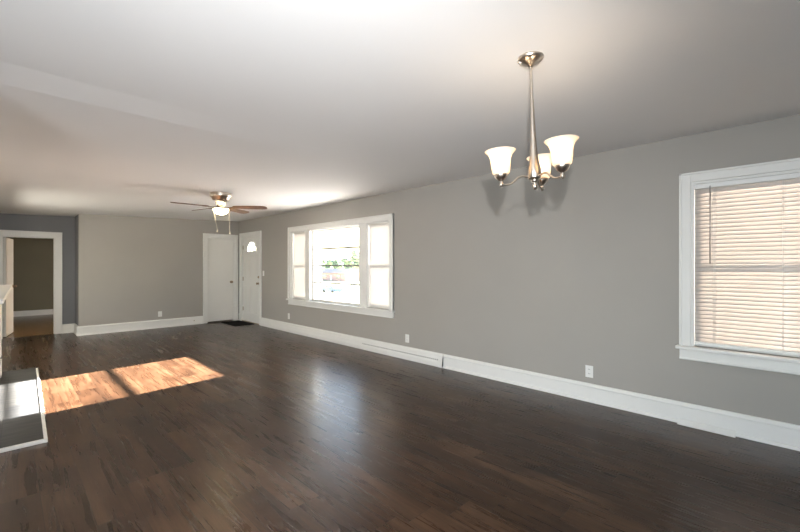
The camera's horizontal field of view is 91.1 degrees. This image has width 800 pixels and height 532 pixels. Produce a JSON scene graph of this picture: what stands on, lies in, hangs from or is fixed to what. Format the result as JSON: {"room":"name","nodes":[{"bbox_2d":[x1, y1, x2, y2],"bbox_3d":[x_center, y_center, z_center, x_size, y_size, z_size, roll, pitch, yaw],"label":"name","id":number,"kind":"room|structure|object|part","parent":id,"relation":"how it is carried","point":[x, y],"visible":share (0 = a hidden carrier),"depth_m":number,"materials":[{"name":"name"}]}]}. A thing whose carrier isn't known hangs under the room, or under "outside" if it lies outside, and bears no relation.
{"room":"empty living room","nodes":[
{"label":"empty living room","id":0,"kind":"room"},
{"bbox_2d":[6,237,52,310],"bbox_3d":[-9.870,0.145,10.595,0.140,2.630,4.180,0,0,45],"label":"wall","id":1,"kind":"structure","parent":0,"point":[32,257],"depth_m":10.51,"materials":[{"name":"paint"}]},
{"bbox_2d":[13,309,52,316],"bbox_3d":[-9.814,1.258,10.540,0.018,0.145,3.900,0,0,45],"label":"baseboard","id":2,"kind":"structure","parent":1,"relation":"attached to","point":[46,311],"depth_m":10.50,"materials":[{"name":"white wood"}]},
{"bbox_2d":[0,213,74,323],"bbox_3d":[-7.061,0.020,7.464,0.140,2.620,1.622,0,0,45],"label":"wall","id":3,"kind":"structure","parent":0,"point":[20,222],"depth_m":7.76,"materials":[{"name":"grey paint"}]},
{"bbox_2d":[0,230,61,338],"bbox_3d":[-7.289,0.335,7.692,0.845,1.990,0.945,0,0,45],"label":"door","id":4,"kind":"structure","parent":3,"relation":"in","point":[6,244],"depth_m":7.62,"materials":[{"name":"white wood"}]},
{"bbox_2d":[62,323,74,332],"bbox_3d":[-6.597,1.242,7.809,0.032,0.177,0.197,0,0,45],"label":"baseboard","id":5,"kind":"structure","parent":3,"relation":"attached to","point":[66,328],"depth_m":7.80,"materials":[{"name":"white wood"}]},
{"bbox_2d":[75,215,77,324],"bbox_3d":[-6.334,0.020,7.785,0.438,2.620,0.140,0,0,45],"label":"wall","id":6,"kind":"structure","parent":0,"point":[76,217],"depth_m":7.73,"materials":[{"name":"grey paint"}]},
{"bbox_2d":[73,324,77,335],"bbox_3d":[-6.334,1.242,7.664,0.546,0.177,0.032,0,0,45],"label":"baseboard","id":7,"kind":"structure","parent":6,"relation":"attached to","point":[75,325],"depth_m":7.71,"materials":[{"name":"white wood"}]},
{"bbox_2d":[78,214,238,325],"bbox_3d":[-5.097,0.020,8.619,0.140,2.620,3.067,0,0,45],"label":"wall","id":8,"kind":"structure","parent":0,"point":[131,268],"depth_m":8.19,"materials":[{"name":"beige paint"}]},
{"bbox_2d":[77,316,203,335],"bbox_3d":[-5.342,1.242,8.251,0.032,0.177,2.264,0,0,45],"label":"baseboard","id":9,"kind":"structure","parent":8,"relation":"attached to","point":[162,323],"depth_m":8.13,"materials":[{"name":"white wood"}]},
{"bbox_2d":[203,233,237,322],"bbox_3d":[-4.301,0.286,9.377,0.199,2.088,0.804,0,0,45],"label":"door","id":10,"kind":"structure","parent":8,"relation":"in","point":[220,251],"depth_m":9.35,"materials":[{"name":"white wood"}]},
{"bbox_2d":[322,286,358,291],"bbox_3d":[-59.031,5.181,132.077,390.000,0.646,12.000,0,0,45],"label":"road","id":11,"kind":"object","parent":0,"point":[347,289],"depth_m":82.72,"materials":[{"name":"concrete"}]},
{"bbox_2d":[0,0,799,220],"bbox_3d":[-2.183,-1.114,3.194,13.080,0.351,6.929,0,0,45],"label":"ceiling","id":12,"kind":"structure","parent":0,"point":[136,108],"depth_m":2.45,"materials":[{"name":"white paint"}]},
{"bbox_2d":[170,191,266,233],"bbox_3d":[-2.663,-0.768,5.724,1.256,0.596,1.221,0,0,45],"label":"ceiling fan","id":13,"kind":"object","parent":12,"relation":"hanging from","point":[220,198],"visible":1,"depth_m":5.69,"materials":[{"name":"silver metal"}]},
{"bbox_3d":[-2.937,-0.863,5.475,0.138,0.035,0.483,0,0,45],"label":"blade","id":14,"kind":"part","parent":13,"relation":"part of","materials":[{"name":"brown wood"}]},
{"bbox_3d":[-2.456,-0.863,5.369,0.132,0.035,0.480,0,0,-24],"label":"blade","id":15,"kind":"part","parent":13,"relation":"part of","materials":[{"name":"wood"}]},
{"bbox_3d":[-2.625,-0.793,5.748,0.208,0.086,0.208,0,0,45],"label":"lamp shade","id":16,"kind":"part","parent":13,"relation":"part of","materials":[{"name":"white glass"}]},
{"bbox_3d":[-2.538,-0.863,6.154,0.132,0.035,0.480,0,0,12],"label":"blade","id":17,"kind":"part","parent":13,"relation":"part of","materials":[{"name":"brown wood"}]},
{"bbox_3d":[-2.212,-0.863,5.792,0.480,0.035,0.132,0,0,-6],"label":"blade","id":18,"kind":"part","parent":13,"relation":"part of","materials":[{"name":"brown wood"}]},
{"bbox_2d":[485,51,578,190],"bbox_3d":[0.727,-0.752,2.104,0.460,0.702,0.425,0,0,31],"label":"chandelier","id":19,"kind":"object","parent":12,"relation":"hanging from","point":[561,147],"visible":1,"depth_m":2.04,"materials":[{"name":"silver metal"}]},
{"bbox_3d":[0.531,-0.543,2.067,0.159,0.125,0.159,-2,0,45],"label":"lamp shade","id":20,"kind":"part","parent":19,"relation":"part of","materials":[{"name":"white glass"}]},
{"bbox_3d":[0.607,-0.451,2.067,0.146,0.055,0.010,0,0,0],"label":"arm","id":21,"kind":"part","parent":19,"relation":"part of","materials":[{"name":"silver metal"}]},
{"bbox_3d":[0.700,-0.757,2.067,0.068,0.601,0.068,-2,0,45],"label":"stem","id":22,"kind":"part","parent":19,"relation":"part of","materials":[{"name":"silver metal"}]},
{"bbox_3d":[0.800,-0.552,2.216,0.159,0.125,0.159,-2,0,45],"label":"lamp shade","id":23,"kind":"part","parent":19,"relation":"part of","materials":[{"name":"white glass"}]},
{"bbox_3d":[0.758,-0.456,1.977,0.011,0.051,0.148,0,0,-29],"label":"arm","id":24,"kind":"part","parent":19,"relation":"part of","materials":[{"name":"silver metal"}]},
{"bbox_3d":[0.789,-0.552,1.912,0.159,0.125,0.159,-2,0,45],"label":"lamp shade","id":25,"kind":"part","parent":19,"relation":"part of","materials":[{"name":"white glass"}]},
{"bbox_2d":[0,314,799,531],"bbox_3d":[-3.622,1.395,4.625,17.140,0.130,6.929,0,0,45],"label":"floor","id":26,"kind":"structure","parent":0,"point":[216,426],"depth_m":2.80,"materials":[{"name":"brown wood"}]},
{"bbox_2d":[0,285,12,377],"bbox_3d":[-3.942,0.781,3.727,0.323,1.097,3.040,0,0,-44],"label":"fireplace","id":27,"kind":"object","parent":26,"relation":"on","point":[4,289],"visible":0.98,"depth_m":4.65,"materials":[{"name":"white wood"}]},
{"bbox_2d":[0,285,12,303],"bbox_3d":[-3.942,0.274,3.727,0.323,0.082,3.040,0,0,-44],"label":"mantel shelf","id":28,"kind":"object","parent":27,"relation":"attached to","point":[4,289],"depth_m":3.58,"materials":[{"name":"white wood"}]},
{"bbox_2d":[0,367,47,452],"bbox_3d":[-3.785,1.316,3.901,0.323,0.028,2.917,0,0,-44],"label":"hearth","id":29,"kind":"object","parent":26,"relation":"on","point":[22,417],"visible":1,"depth_m":3.52,"materials":[{"name":"stone"}]},
{"bbox_2d":[221,320,252,325],"bbox_3d":[-3.760,1.324,9.066,0.800,0.012,0.440,0,0,45],"label":"door mat","id":30,"kind":"object","parent":26,"relation":"on","point":[233,323],"visible":1,"depth_m":8.99,"materials":[{"name":"black fabric"}]},
{"bbox_2d":[677,418,735,437],"bbox_3d":[2.474,1.309,3.176,0.372,0.040,0.042,0,0,45],"label":"floor vent","id":31,"kind":"object","parent":26,"relation":"in","point":[709,428],"visible":1,"depth_m":3.17,"materials":[{"name":"white metal"}]},
{"bbox_2d":[239,114,799,424],"bbox_3d":[0.416,0.020,5.396,12.502,2.620,0.140,0,0,45],"label":"wall","id":32,"kind":"structure","parent":0,"point":[567,276],"depth_m":4.03,"materials":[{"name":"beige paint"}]},
{"bbox_2d":[239,231,261,324],"bbox_3d":[-3.471,0.270,9.234,1.131,2.123,0.182,0,0,45],"label":"door","id":33,"kind":"structure","parent":32,"relation":"in","point":[250,262],"depth_m":9.26,"materials":[{"name":"white wood"}]},
{"bbox_3d":[-3.615,0.070,9.337,0.318,0.520,0.008,0,0,45],"label":"raised panel","id":34,"kind":"part","parent":33,"relation":"part of","materials":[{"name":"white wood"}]},
{"bbox_3d":[-3.615,0.800,9.337,0.318,0.660,0.008,0,0,45],"label":"raised panel","id":35,"kind":"part","parent":33,"relation":"part of","materials":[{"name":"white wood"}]},
{"bbox_3d":[-3.457,-0.460,9.213,0.536,0.286,0.062,0,0,45],"label":"fan light frame","id":36,"kind":"part","parent":33,"relation":"part of","materials":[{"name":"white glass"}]},
{"bbox_3d":[-3.350,0.070,9.074,0.268,0.520,0.008,0,0,45],"label":"raised panel","id":37,"kind":"part","parent":33,"relation":"part of","materials":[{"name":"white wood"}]},
{"bbox_3d":[-3.350,0.800,9.074,0.268,0.660,0.008,0,0,45],"label":"raised panel","id":38,"kind":"part","parent":33,"relation":"part of","materials":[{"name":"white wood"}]},
{"bbox_2d":[286,213,394,317],"bbox_3d":[-1.142,-0.002,6.902,3.093,1.550,0.202,0,0,45],"label":"window","id":39,"kind":"structure","parent":32,"relation":"in","point":[362,223],"depth_m":6.69,"materials":[{"name":"white wood"}]},
{"bbox_2d":[293,232,304,298],"bbox_3d":[-1.963,-0.012,7.721,0.493,1.312,0.022,0,0,45],"label":"roller shade","id":40,"kind":"object","parent":39,"relation":"attached to","point":[299,237],"visible":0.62,"depth_m":7.75,"materials":[{"name":"white fabric"}]},
{"bbox_3d":[-1.128,-0.009,6.939,1.472,1.311,0.040,0,0,45],"label":"sash","id":41,"kind":"part","parent":39,"relation":"part of","materials":[{"name":"clear glass"}]},
{"bbox_2d":[369,222,388,307],"bbox_3d":[-0.319,-0.012,6.085,0.493,1.312,0.022,0,0,45],"label":"roller shade","id":42,"kind":"object","parent":39,"relation":"attached to","point":[378,232],"visible":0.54,"depth_m":6.09,"materials":[{"name":"white fabric"}]},
{"bbox_2d":[260,317,442,367],"bbox_3d":[-1.279,1.241,6.952,5.190,0.178,0.045,0,0,45],"label":"baseboard","id":43,"kind":"structure","parent":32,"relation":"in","point":[431,358],"depth_m":6.24,"materials":[{"name":"white wood"}]},
{"bbox_2d":[405,334,408,342],"bbox_3d":[0.102,1.036,5.604,0.072,0.116,0.008,0,0,45],"label":"wall outlet","id":44,"kind":"object","parent":32,"relation":"attached to","point":[406,335],"visible":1,"depth_m":5.60,"materials":[{"name":"white plastic"}]},
{"bbox_2d":[585,365,592,377],"bbox_3d":[1.860,1.037,3.855,0.072,0.116,0.008,0,0,45],"label":"wall outlet","id":45,"kind":"object","parent":32,"relation":"attached to","point":[588,369],"visible":1,"depth_m":3.86,"materials":[{"name":"white plastic"}]},
{"bbox_2d":[442,354,799,450],"bbox_3d":[2.626,1.242,3.076,5.815,0.177,0.032,0,0,45],"label":"baseboard","id":46,"kind":"structure","parent":32,"relation":"attached to","point":[772,432],"depth_m":3.53,"materials":[{"name":"white wood"}]},
{"bbox_2d":[675,158,799,374],"bbox_3d":[2.852,0.004,2.929,1.288,1.563,0.202,0,0,45],"label":"window","id":47,"kind":"structure","parent":32,"relation":"in","point":[686,346],"depth_m":3.23,"materials":[{"name":"white wood"}]},
{"bbox_2d":[694,172,799,355],"bbox_3d":[2.840,-0.013,2.917,1.044,1.331,0.067,0,0,45],"label":"blind","id":48,"kind":"object","parent":47,"relation":"attached to","point":[747,231],"visible":1,"depth_m":3.04,"materials":[{"name":"white plastic"}]},
{"bbox_3d":[2.845,0.641,2.922,1.044,0.024,0.044,0,0,45],"label":"rail","id":49,"kind":"part","parent":48,"relation":"part of","materials":[{"name":"white plastic"}]},
{"bbox_3d":[2.851,0.002,2.916,0.010,1.287,0.047,0,0,45],"label":"ladder cord","id":50,"kind":"part","parent":48,"relation":"part of","materials":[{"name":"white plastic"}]},
{"label":"outside","id":51,"kind":"structure","parent":0,"visible":0},
{"bbox_2d":[322,295,358,302],"bbox_3d":[-9.208,3.038,33.281,180.000,2.516,25.801,0,0,45],"label":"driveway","id":52,"kind":"structure","parent":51,"point":[326,297],"depth_m":41.68,"materials":[{"name":"concrete"}]},
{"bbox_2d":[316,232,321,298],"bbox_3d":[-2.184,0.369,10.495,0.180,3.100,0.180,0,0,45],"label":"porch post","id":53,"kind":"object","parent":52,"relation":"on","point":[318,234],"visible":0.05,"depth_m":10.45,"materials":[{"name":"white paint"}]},
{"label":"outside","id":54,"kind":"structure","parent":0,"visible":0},
{"bbox_2d":[322,280,358,297],"bbox_3d":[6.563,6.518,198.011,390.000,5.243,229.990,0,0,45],"label":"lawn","id":55,"kind":"structure","parent":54,"point":[344,293],"depth_m":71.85,"materials":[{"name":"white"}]},
{"bbox_2d":[322,260,326,269],"bbox_3d":[-36.946,1.687,183.055,6.111,8.907,6.383,0,0,45],"label":"tree","id":56,"kind":"object","parent":55,"relation":"on","point":[323,261],"visible":0.27,"depth_m":181.39,"materials":[{"name":"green plant"}]},
{"bbox_2d":[325,260,331,268],"bbox_3d":[-38.929,1.564,213.066,7.044,9.871,6.112,0,0,45],"label":"tree","id":57,"kind":"object","parent":55,"relation":"on","point":[328,262],"visible":0.46,"depth_m":211.32,"materials":[{"name":"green plant"}]},
{"bbox_2d":[322,285,342,292],"bbox_3d":[-12.140,4.073,69.911,4.250,1.450,1.730,0,0,45],"label":"car","id":58,"kind":"object","parent":55,"relation":"on","point":[331,288],"visible":0.94,"depth_m":68.97,"materials":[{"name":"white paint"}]},
{"bbox_2d":[331,260,343,268],"bbox_3d":[-29.425,1.579,188.370,7.578,9.408,5.766,0,0,45],"label":"tree","id":59,"kind":"object","parent":55,"relation":"on","point":[336,262],"visible":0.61,"depth_m":187.33,"materials":[{"name":"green plant"}]},
{"bbox_2d":[322,269,358,280],"bbox_3d":[-23.309,3.344,153.667,19.200,4.600,10.200,0,0,45],"label":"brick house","id":60,"kind":"structure","parent":55,"relation":"on","point":[327,274],"depth_m":147.87,"materials":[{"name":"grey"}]},
{"bbox_2d":[343,258,353,268],"bbox_3d":[-21.890,1.364,176.893,7.818,9.767,8.307,0,0,45],"label":"tree","id":61,"kind":"object","parent":55,"relation":"on","point":[347,261],"visible":0.36,"depth_m":174.48,"materials":[{"name":"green plant"}]},
{"bbox_2d":[350,250,358,269],"bbox_3d":[-17.561,-0.336,165.610,7.665,12.982,7.629,0,0,45],"label":"tree","id":62,"kind":"object","parent":55,"relation":"on","point":[354,258],"visible":0.54,"depth_m":163.65,"materials":[{"name":"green plant"}]}
]}

